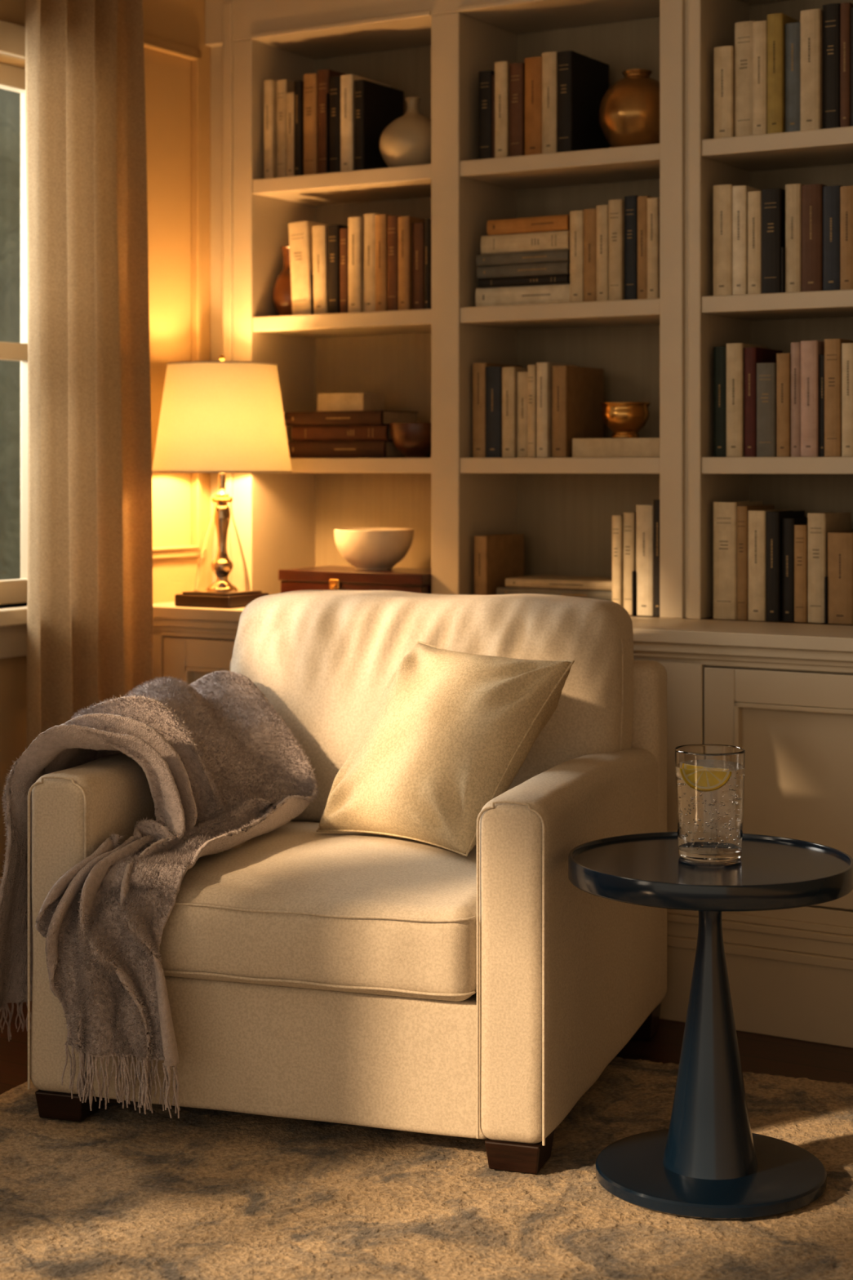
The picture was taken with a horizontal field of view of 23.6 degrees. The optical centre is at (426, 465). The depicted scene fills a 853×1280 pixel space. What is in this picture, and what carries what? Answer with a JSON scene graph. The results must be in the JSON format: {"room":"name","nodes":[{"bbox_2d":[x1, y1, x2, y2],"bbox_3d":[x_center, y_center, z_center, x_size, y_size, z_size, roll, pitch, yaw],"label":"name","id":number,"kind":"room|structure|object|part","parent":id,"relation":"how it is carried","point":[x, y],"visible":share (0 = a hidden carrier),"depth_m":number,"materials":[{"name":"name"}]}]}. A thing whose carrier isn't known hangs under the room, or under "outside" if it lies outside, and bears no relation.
{"room":"library","nodes":[
{"label":"library","id":0,"kind":"room"},
{"bbox_2d":[0,0,210,884],"bbox_3d":[-2.093,-0.160,2.807,0.152,2.620,6.320,0,0,31],"label":"wall","id":1,"kind":"structure","parent":0,"point":[167,77],"depth_m":5.08,"materials":[{"name":"paint"}]},
{"bbox_2d":[0,19,27,658],"bbox_3d":[-1.097,-0.280,4.373,0.165,1.420,1.070,0,0,31],"label":"window","id":2,"kind":"structure","parent":1,"relation":"in","point":[13,620],"depth_m":4.71,"materials":[{"name":"paint"}]},
{"bbox_2d":[143,35,201,559],"bbox_3d":[-0.667,-0.410,5.013,0.023,1.280,0.370,0,0,31],"label":"trim","id":3,"kind":"structure","parent":1,"relation":"attached to","point":[194,55],"depth_m":5.15,"materials":[{"name":"paint"}]},
{"bbox_3d":[-1.041,-1.380,4.188,0.829,0.023,1.358,0,0,0],"label":"curtain rod","id":4,"kind":"object","parent":1,"relation":"attached to","visible":0},
{"bbox_2d":[25,0,153,748],"bbox_3d":[-0.767,-0.106,4.651,0.098,2.488,0.420,0,0,31],"label":"curtain","id":5,"kind":"object","parent":4,"relation":"hanging from","point":[90,573],"visible":0.76,"depth_m":4.62,"materials":[{"name":"fabric"}]},
{"bbox_2d":[0,1000,852,1094],"bbox_3d":[0.079,1.175,1.607,5.110,0.050,6.500,0,0,31],"label":"floor","id":6,"kind":"structure","parent":0,"point":[758,1053],"depth_m":3.99,"materials":[{"name":"brown wood"}]},
{"bbox_2d":[0,1057,852,1279],"bbox_3d":[0.287,1.143,2.789,2.657,0.012,2.187,0,0,22],"label":"rug","id":7,"kind":"object","parent":6,"relation":"on","point":[117,1193],"visible":0.5,"depth_m":3.16,"materials":[{"name":"carpet"}]},
{"bbox_2d":[27,590,666,1173],"bbox_3d":[-0.104,0.706,3.847,0.946,0.889,0.996,0,0,18],"label":"armchair","id":8,"kind":"object","parent":7,"relation":"on","point":[352,978],"visible":0.73,"depth_m":3.46,"materials":[{"name":"fabric"}]},
{"bbox_3d":[-0.640,0.811,3.533,0.115,0.547,0.005,0,0,19],"label":"seam arm","id":9,"kind":"part","parent":8,"relation":"part of","materials":[{"name":"fabric"}]},
{"bbox_3d":[-0.494,0.815,3.970,0.129,0.559,0.930,0,0,18],"label":"arm","id":10,"kind":"part","parent":8,"relation":"part of","materials":[{"name":"fabric"}]},
{"bbox_2d":[0,670,319,1118],"bbox_3d":[-0.516,0.746,3.756,0.486,0.673,0.744,0,0,18],"label":"throw blanket","id":11,"kind":"object","parent":8,"relation":"on","point":[223,770],"visible":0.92,"depth_m":3.62,"materials":[{"name":"fabric"}]},
{"bbox_2d":[159,821,476,1001],"bbox_3d":[-0.153,0.781,3.700,0.695,0.183,0.686,0,0,18],"label":"seat cushion","id":12,"kind":"object","parent":8,"relation":"on","point":[294,910],"depth_m":3.40,"materials":[{"name":"fabric"}]},
{"bbox_3d":[-0.246,0.853,3.383,0.670,0.007,0.030,0,0,16],"label":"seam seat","id":13,"kind":"part","parent":8,"relation":"part of","materials":[{"name":"fabric"}]},
{"bbox_3d":[-0.246,0.736,3.383,0.670,0.013,0.030,0,0,16],"label":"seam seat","id":14,"kind":"part","parent":8,"relation":"part of","materials":[{"name":"fabric"}]},
{"bbox_2d":[231,590,633,822],"bbox_3d":[-0.002,0.491,4.118,0.820,0.459,0.305,0,0,18],"label":"cushion","id":15,"kind":"object","parent":8,"relation":"on","point":[326,660],"depth_m":4.03,"materials":[{"name":"fabric"}]},
{"bbox_2d":[316,640,574,856],"bbox_3d":[0.026,0.517,3.771,0.474,0.355,0.258,0,0,44],"label":"throw pillow","id":16,"kind":"object","parent":8,"relation":"on","point":[450,732],"visible":0.97,"depth_m":3.68,"materials":[{"name":"fabric"}]},
{"bbox_3d":[0.034,0.746,4.260,0.935,0.695,0.125,0,0,18],"label":"frame","id":17,"kind":"part","parent":8,"relation":"part of","materials":[{"name":"fabric"}]},
{"bbox_3d":[0.135,0.811,3.274,0.115,0.547,0.005,0,0,19],"label":"seam arm","id":18,"kind":"part","parent":8,"relation":"part of","materials":[{"name":"fabric"}]},
{"bbox_3d":[0.281,0.815,3.711,0.129,0.558,0.930,0,0,18],"label":"arm","id":19,"kind":"part","parent":8,"relation":"part of","materials":[{"name":"fabric"}]},
{"bbox_2d":[568,831,852,1219],"bbox_3d":[0.452,0.879,3.250,0.451,0.512,0.451,0,0,0],"label":"side table","id":20,"kind":"object","parent":7,"relation":"on","point":[709,1162],"visible":0.98,"depth_m":3.20,"materials":[{"name":"blue paint"}]},
{"bbox_2d":[675,744,745,862],"bbox_3d":[0.455,0.542,3.275,0.112,0.174,0.112,0,0,0],"label":"drinking glass","id":21,"kind":"object","parent":20,"relation":"on","point":[710,778],"visible":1,"depth_m":3.23,"materials":[{"name":"clear glass"}]},
{"bbox_2d":[152,0,852,1048],"bbox_3d":[0.533,-0.160,4.546,2.560,2.620,0.595,0,0,31],"label":"bookcase","id":22,"kind":"object","parent":6,"relation":"on","point":[781,693],"visible":0.38,"depth_m":4.84,"materials":[{"name":"paint"}]},
{"bbox_2d":[151,355,293,608],"bbox_3d":[-0.496,0.036,4.951,0.342,0.607,0.342,0,0,-25],"label":"table lamp","id":23,"kind":"object","parent":22,"relation":"on","point":[222,416],"visible":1,"depth_m":4.84,"materials":[{"name":"beige fabric"}]},
{"bbox_3d":[-0.496,-0.115,4.951,0.338,0.260,0.338,0,0,31],"label":"lamp shade","id":24,"kind":"part","parent":23,"relation":"part of","materials":[{"name":"fabric"}]},
{"bbox_3d":[-0.496,-0.244,4.951,0.268,0.004,0.268,0,0,31],"label":"shade trim","id":25,"kind":"part","parent":23,"relation":"part of","materials":[{"name":"fabric"}]},
{"bbox_3d":[-0.496,0.194,4.951,0.137,0.219,0.137,0,0,31],"label":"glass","id":26,"kind":"part","parent":23,"relation":"part of","materials":[{"name":"gold"}]},
{"bbox_3d":[-0.496,0.015,4.951,0.342,0.004,0.342,0,0,31],"label":"shade trim","id":27,"kind":"part","parent":23,"relation":"part of","materials":[{"name":"fabric"}]},
{"bbox_2d":[272,245,292,315],"bbox_3d":[-0.346,-0.464,5.188,0.091,0.184,0.091,0,0,0],"label":"vase","id":28,"kind":"object","parent":22,"relation":"on","point":[282,292],"visible":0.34,"depth_m":5.16,"materials":[{"name":"ceramic"}]},
{"bbox_2d":[278,565,431,593],"bbox_3d":[-0.130,0.298,5.027,0.416,0.082,0.241,0,0,31],"label":"box","id":29,"kind":"object","parent":22,"relation":"on","point":[324,577],"visible":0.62,"depth_m":4.94,"materials":[{"name":"brown wood"}]},
{"bbox_2d":[333,528,413,569],"bbox_3d":[-0.130,0.207,5.035,0.196,0.100,0.196,0,0,0],"label":"ceramic bowl","id":30,"kind":"object","parent":29,"relation":"on","point":[364,548],"visible":1,"depth_m":4.96,"materials":[{"name":"white ceramic"}]},
{"bbox_2d":[378,97,431,167],"bbox_3d":[-0.033,-0.808,4.982,0.165,0.178,0.165,0,0,0],"label":"vase","id":31,"kind":"object","parent":22,"relation":"on","point":[406,140],"visible":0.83,"depth_m":4.92,"materials":[{"name":"ceramic"}]},
{"bbox_2d":[389,422,431,457],"bbox_3d":[-0.022,-0.060,4.958,0.136,0.083,0.136,0,0,0],"label":"wooden bowl","id":32,"kind":"object","parent":22,"relation":"on","point":[412,440],"visible":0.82,"depth_m":4.91,"materials":[{"name":"brown wood"}]},
{"bbox_2d":[263,2,852,624],"bbox_3d":[0.640,-0.326,4.651,2.317,1.331,0.258,0,0,31],"label":"books","id":33,"kind":"object","parent":22,"relation":"on","point":[781,73],"visible":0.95,"depth_m":4.64,"materials":[{"name":"paper"}]},
{"bbox_2d":[600,401,650,438],"bbox_3d":[0.460,-0.103,4.715,0.116,0.082,0.116,0,0,0],"label":"brass bowl","id":34,"kind":"object","parent":33,"relation":"on","point":[624,420],"visible":0.96,"depth_m":4.68,"materials":[{"name":"gold metal"}]},
{"bbox_2d":[598,68,659,147],"bbox_3d":[0.485,-0.813,4.700,0.177,0.188,0.177,0,0,0],"label":"bronze vase","id":35,"kind":"object","parent":22,"relation":"on","point":[629,109],"visible":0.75,"depth_m":4.63,"materials":[{"name":"metal"}]},
{"bbox_2d":[629,614,852,625],"bbox_3d":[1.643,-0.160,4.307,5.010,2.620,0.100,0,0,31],"label":"shelf","id":36,"kind":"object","parent":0,"point":[711,618],"depth_m":4.76,"materials":[{"name":"paint"}]},
{"label":"outside","id":37,"kind":"structure","parent":0,"visible":0},
{"bbox_3d":[-4.977,1.260,6.104,8.190,0.180,15.000,0,0,31],"label":"lawn","id":38,"kind":"structure","parent":37,"visible":0},
{"bbox_2d":[0,88,20,580],"bbox_3d":[-2.173,-0.950,5.702,0.600,4.200,8.800,0,0,31],"label":"hedge","id":39,"kind":"object","parent":38,"relation":"on","point":[10,101],"visible":0.02,"depth_m":6.87,"materials":[{"name":"green plant"}]}
]}

